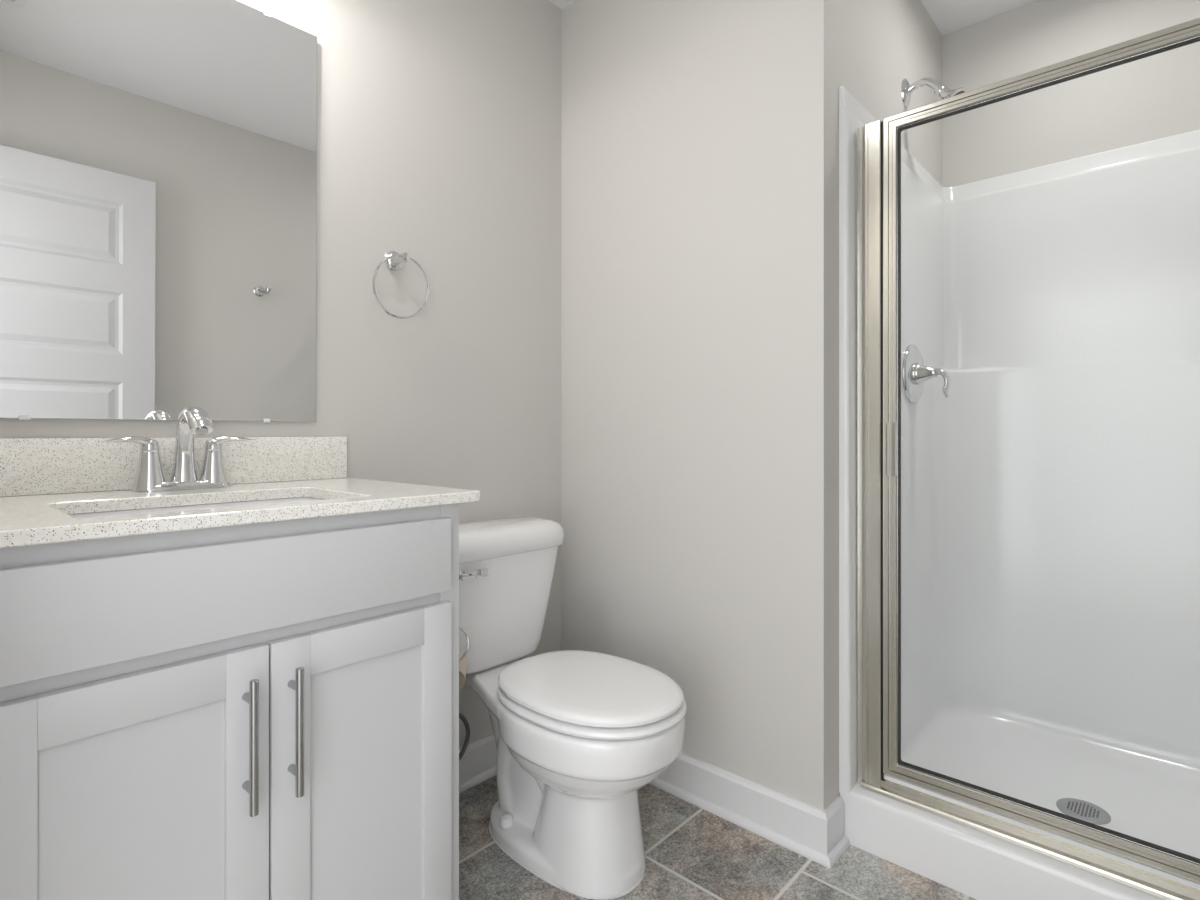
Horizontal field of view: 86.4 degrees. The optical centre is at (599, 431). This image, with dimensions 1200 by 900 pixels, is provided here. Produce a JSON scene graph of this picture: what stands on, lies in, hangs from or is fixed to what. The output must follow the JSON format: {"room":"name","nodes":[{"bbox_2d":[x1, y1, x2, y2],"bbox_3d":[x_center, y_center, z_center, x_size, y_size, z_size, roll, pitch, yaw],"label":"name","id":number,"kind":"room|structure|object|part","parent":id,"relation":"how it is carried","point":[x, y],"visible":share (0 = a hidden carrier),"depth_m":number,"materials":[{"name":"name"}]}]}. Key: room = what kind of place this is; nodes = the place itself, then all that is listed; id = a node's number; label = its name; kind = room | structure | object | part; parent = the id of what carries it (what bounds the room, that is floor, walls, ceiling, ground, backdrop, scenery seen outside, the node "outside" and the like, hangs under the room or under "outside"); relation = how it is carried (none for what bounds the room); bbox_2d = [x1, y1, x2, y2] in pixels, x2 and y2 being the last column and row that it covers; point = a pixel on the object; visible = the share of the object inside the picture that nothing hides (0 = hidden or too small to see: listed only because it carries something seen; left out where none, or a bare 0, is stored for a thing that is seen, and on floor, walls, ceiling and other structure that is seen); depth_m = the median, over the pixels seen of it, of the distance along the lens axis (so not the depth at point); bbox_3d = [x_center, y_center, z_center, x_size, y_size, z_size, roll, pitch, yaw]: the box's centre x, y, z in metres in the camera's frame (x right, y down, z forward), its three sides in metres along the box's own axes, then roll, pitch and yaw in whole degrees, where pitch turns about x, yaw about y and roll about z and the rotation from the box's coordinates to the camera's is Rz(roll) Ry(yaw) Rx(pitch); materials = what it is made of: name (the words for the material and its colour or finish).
{"room":"bathroom","nodes":[
{"label":"bathroom","id":0,"kind":"room"},
{"bbox_2d":[0,0,560,747],"bbox_3d":[-0.690,-0.198,1.614,0.120,2.436,1.753,0,0,42],"label":"wall","id":1,"kind":"structure","parent":0,"point":[439,121],"depth_m":1.79,"materials":[{"name":"white paint"}]},
{"bbox_2d":[0,0,316,421],"bbox_3d":[-0.878,-0.483,1.304,0.012,0.922,0.598,0,0,42],"label":"wall mirror","id":2,"kind":"object","parent":1,"relation":"attached to","point":[158,158],"visible":1,"depth_m":1.28,"materials":[{"name":"grey mirror"}]},
{"bbox_2d":[0,437,346,496],"bbox_3d":[-0.878,0.062,1.303,0.020,0.101,0.740,0,0,42],"label":"backsplash","id":3,"kind":"structure","parent":1,"relation":"attached to","point":[28,466],"depth_m":1.24,"materials":[{"name":"beige stone"}]},
{"bbox_2d":[372,251,429,318],"bbox_3d":[-0.520,-0.386,1.663,0.064,0.182,0.163,0,0,42],"label":"towel ring","id":4,"kind":"object","parent":1,"relation":"attached to","point":[394,261],"visible":1,"depth_m":1.66,"materials":[{"name":"silver metal"}]},
{"bbox_2d":[459,713,469,760],"bbox_3d":[-0.421,0.779,1.740,0.107,0.303,0.197,0,0,42],"label":"supply hose","id":5,"kind":"object","parent":1,"relation":"attached to","point":[461,716],"visible":0.2,"depth_m":1.81,"materials":[{"name":"silver metal"}]},
{"bbox_2d":[459,733,496,782],"bbox_3d":[-0.383,0.964,1.850,0.015,0.112,0.771,0,0,42],"label":"baseboard","id":6,"kind":"structure","parent":1,"relation":"attached to","point":[480,755],"depth_m":1.87,"materials":[{"name":"white paint"}]},
{"bbox_2d":[459,765,496,792],"bbox_3d":[-0.378,1.010,1.835,0.014,0.019,0.756,0,0,42],"label":"trim","id":7,"kind":"structure","parent":1,"relation":"attached to","point":[491,772],"depth_m":1.85,"materials":[{"name":"white paint"}]},
{"bbox_2d":[561,0,841,810],"bbox_3d":[0.241,-0.198,1.876,0.901,2.436,0.110,0,0,42],"label":"wall","id":8,"kind":"structure","parent":0,"point":[700,138],"depth_m":1.76,"materials":[{"name":"white paint"}]},
{"bbox_2d":[649,752,849,868],"bbox_3d":[0.239,0.964,1.852,0.900,0.112,0.102,0,0,42],"label":"baseboard","id":9,"kind":"structure","parent":8,"relation":"attached to","point":[815,828],"depth_m":1.63,"materials":[{"name":"white paint"}]},
{"bbox_2d":[459,775,976,899],"bbox_3d":[0.253,1.070,0.468,3.058,0.100,4.232,0,0,42],"label":"floor","id":10,"kind":"structure","parent":0,"point":[692,852],"depth_m":1.49,"materials":[{"name":"tile"}]},
{"bbox_2d":[0,503,458,899],"bbox_3d":[-0.674,0.577,1.117,0.570,0.886,0.698,0,0,42],"label":"vanity cabinet","id":11,"kind":"object","parent":10,"relation":"on","point":[265,710],"visible":0.91,"depth_m":0.91,"materials":[{"name":"grey paint"}]},
{"bbox_3d":[-0.605,0.606,0.838,0.020,0.579,0.318,0,0,42],"label":"door","id":12,"kind":"part","parent":11,"relation":"part of","materials":[{"name":"grey paint"}]},
{"bbox_3d":[-0.497,0.227,0.956,0.020,0.135,0.638,0,0,42],"label":"false drawer","id":13,"kind":"part","parent":11,"relation":"part of","materials":[{"name":"grey paint"}]},
{"bbox_2d":[0,437,479,547],"bbox_3d":[-0.682,0.072,1.132,0.540,0.122,0.752,0,0,42],"label":"countertop","id":14,"kind":"structure","parent":11,"relation":"on","point":[43,481],"depth_m":1.16,"materials":[{"name":"beige stone"}]},
{"bbox_2d":[105,406,250,491],"bbox_3d":[-0.823,0.032,1.263,0.188,0.162,0.175,0,0,-5],"label":"faucet","id":15,"kind":"object","parent":14,"relation":"on","point":[192,420],"visible":1,"depth_m":1.25,"materials":[{"name":"silver metal"}]},
{"bbox_3d":[-0.882,0.022,1.206,0.028,0.028,0.081,0,0,34],"label":"lever","id":16,"kind":"part","parent":15,"relation":"part of","materials":[{"name":"silver metal"}]},
{"bbox_3d":[-0.866,0.062,1.229,0.057,0.096,0.057,0,0,42],"label":"handle","id":17,"kind":"part","parent":15,"relation":"part of","materials":[{"name":"silver metal"}]},
{"bbox_3d":[-0.827,0.104,1.271,0.057,0.017,0.168,0,0,42],"label":"plate","id":18,"kind":"part","parent":15,"relation":"part of","materials":[{"name":"silver metal"}]},
{"bbox_3d":[-0.792,0.030,1.239,0.146,0.159,0.052,0,0,42],"label":"spout","id":19,"kind":"part","parent":15,"relation":"part of","materials":[{"name":"silver metal"}]},
{"bbox_3d":[-0.792,0.062,1.309,0.057,0.096,0.057,0,0,42],"label":"handle","id":20,"kind":"part","parent":15,"relation":"part of","materials":[{"name":"silver metal"}]},
{"bbox_3d":[-0.771,0.022,1.328,0.081,0.028,0.028,0,0,-39],"label":"lever","id":21,"kind":"part","parent":15,"relation":"part of","materials":[{"name":"silver metal"}]},
{"bbox_2d":[67,497,325,518],"bbox_3d":[-0.639,0.208,1.073,0.327,0.149,0.462,0,0,42],"label":"undermount sink","id":22,"kind":"object","parent":14,"relation":"in","point":[296,499],"visible":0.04,"depth_m":1.16,"materials":[{"name":"white ceramic"}]},
{"bbox_3d":[-0.499,0.447,0.913,0.036,0.190,0.012,0,0,42],"label":"handle","id":23,"kind":"part","parent":11,"relation":"part of","materials":[{"name":"silver metal"}]},
{"bbox_3d":[-0.456,0.447,0.960,0.036,0.190,0.012,0,0,42],"label":"handle","id":24,"kind":"part","parent":11,"relation":"part of","materials":[{"name":"silver metal"}]},
{"bbox_3d":[-0.389,0.606,1.075,0.020,0.579,0.318,0,0,42],"label":"door","id":25,"kind":"part","parent":11,"relation":"part of","materials":[{"name":"grey paint"}]},
{"bbox_2d":[459,625,469,661],"bbox_3d":[-0.324,0.435,1.328,0.059,0.105,0.089,0,0,42],"label":"toilet paper holder","id":26,"kind":"object","parent":11,"relation":"attached to","point":[460,627],"visible":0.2,"depth_m":1.34,"materials":[{"name":"silver metal"}]},
{"bbox_2d":[459,653,467,689],"bbox_3d":[-0.304,0.504,1.343,0.046,0.046,0.100,0,0,-9],"label":"cardboard tube","id":27,"kind":"object","parent":26,"relation":"hanging from","point":[463,663],"visible":0.4,"depth_m":1.31,"materials":[{"name":"beige cardboard"}]},
{"bbox_2d":[459,517,686,899],"bbox_3d":[-0.117,0.637,1.601,0.734,0.765,0.447,0,0,42],"label":"toilet","id":28,"kind":"object","parent":10,"relation":"on","point":[578,733],"visible":0.95,"depth_m":1.46,"materials":[{"name":"white ceramic"}]},
{"bbox_3d":[-0.323,0.359,1.609,0.084,0.028,0.023,0,0,-42],"label":"flush lever","id":29,"kind":"part","parent":28,"relation":"part of","materials":[{"name":"silver metal"}]},
{"bbox_3d":[-0.311,0.480,1.779,0.190,0.304,0.424,0,0,42],"label":"tank","id":30,"kind":"part","parent":28,"relation":"part of","materials":[{"name":"white ceramic"}]},
{"bbox_3d":[-0.310,0.292,1.778,0.211,0.074,0.446,0,0,42],"label":"tank lid","id":31,"kind":"part","parent":28,"relation":"part of","materials":[{"name":"white ceramic"}]},
{"bbox_3d":[-0.111,0.827,1.596,0.701,0.386,0.377,0,0,42],"label":"bowl","id":32,"kind":"part","parent":28,"relation":"part of","materials":[{"name":"white ceramic"}]},
{"bbox_3d":[-0.023,0.597,1.516,0.463,0.024,0.354,0,0,42],"label":"seat lid","id":33,"kind":"part","parent":28,"relation":"part of","materials":[{"name":"white plastic"}]},
{"bbox_3d":[-0.019,0.622,1.512,0.468,0.018,0.368,0,0,42],"label":"seat","id":34,"kind":"part","parent":28,"relation":"part of","materials":[{"name":"white plastic"}]},
{"bbox_2d":[839,86,1199,899],"bbox_3d":[1.238,0.077,1.643,0.886,1.885,0.927,0,0,42],"label":"shower stall","id":35,"kind":"object","parent":10,"relation":"on","point":[1050,503],"visible":0.89,"depth_m":1.95,"materials":[{"name":"white plastic"}]},
{"bbox_2d":[902,344,949,403],"bbox_3d":[0.992,-0.177,1.918,0.106,0.180,0.180,0,0,42],"label":"shower valve","id":36,"kind":"object","parent":35,"relation":"attached to","point":[915,373],"visible":1,"depth_m":1.91,"materials":[{"name":"silver metal"}]},
{"bbox_3d":[0.986,-0.177,1.923,0.062,0.068,0.068,0,0,42],"label":"handle","id":37,"kind":"part","parent":36,"relation":"part of","materials":[{"name":"silver metal"}]},
{"bbox_3d":[1.014,-0.145,1.894,0.042,0.091,0.029,0,0,42],"label":"lever","id":38,"kind":"part","parent":36,"relation":"part of","materials":[{"name":"silver metal"}]},
{"bbox_2d":[857,18,1199,899],"bbox_3d":[0.961,0.058,1.340,0.828,1.656,0.056,0,0,42],"label":"shower door","id":39,"kind":"structure","parent":35,"relation":"attached to","point":[1153,869],"depth_m":1.55,"materials":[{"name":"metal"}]},
{"bbox_3d":[0.704,0.042,1.546,0.024,0.127,0.014,0,0,42],"label":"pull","id":40,"kind":"part","parent":39,"relation":"part of","materials":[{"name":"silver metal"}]},
{"bbox_3d":[0.960,-0.753,1.339,0.702,0.034,0.024,0,0,42],"label":"rail","id":41,"kind":"part","parent":39,"relation":"part of","materials":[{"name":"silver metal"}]},
{"bbox_3d":[0.960,0.821,1.339,0.702,0.034,0.024,0,0,42],"label":"rail","id":42,"kind":"part","parent":39,"relation":"part of","materials":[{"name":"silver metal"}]},
{"bbox_2d":[549,0,1034,35],"bbox_3d":[0.361,-1.466,1.351,2.028,0.100,2.782,0,0,42],"label":"ceiling","id":43,"kind":"structure","parent":0,"point":[949,16],"depth_m":2.14,"materials":[{"name":"white paint"}]},
{"bbox_2d":[842,0,941,185],"bbox_3d":[0.880,-0.198,1.983,0.100,2.436,0.909,0,0,42],"label":"wall","id":44,"kind":"structure","parent":0,"point":[885,43],"depth_m":1.91,"materials":[{"name":"white paint"}]},
{"bbox_2d":[901,78,965,106],"bbox_3d":[1.006,-1.021,1.923,0.169,0.143,0.079,0,0,42],"label":"showerhead","id":45,"kind":"object","parent":44,"relation":"attached to","point":[940,91],"visible":0.8,"depth_m":1.92,"materials":[{"name":"silver metal"}]},
{"bbox_3d":[0.984,-1.044,1.942,0.110,0.060,0.023,0,0,42],"label":"arm","id":46,"kind":"part","parent":45,"relation":"part of","materials":[{"name":"silver metal"}]},
{"bbox_2d":[942,0,1199,186],"bbox_3d":[1.599,-0.198,2.023,1.107,2.436,0.120,0,0,42],"label":"wall","id":47,"kind":"structure","parent":0,"point":[1157,96],"depth_m":2.05,"materials":[{"name":"white paint"}]}
]}

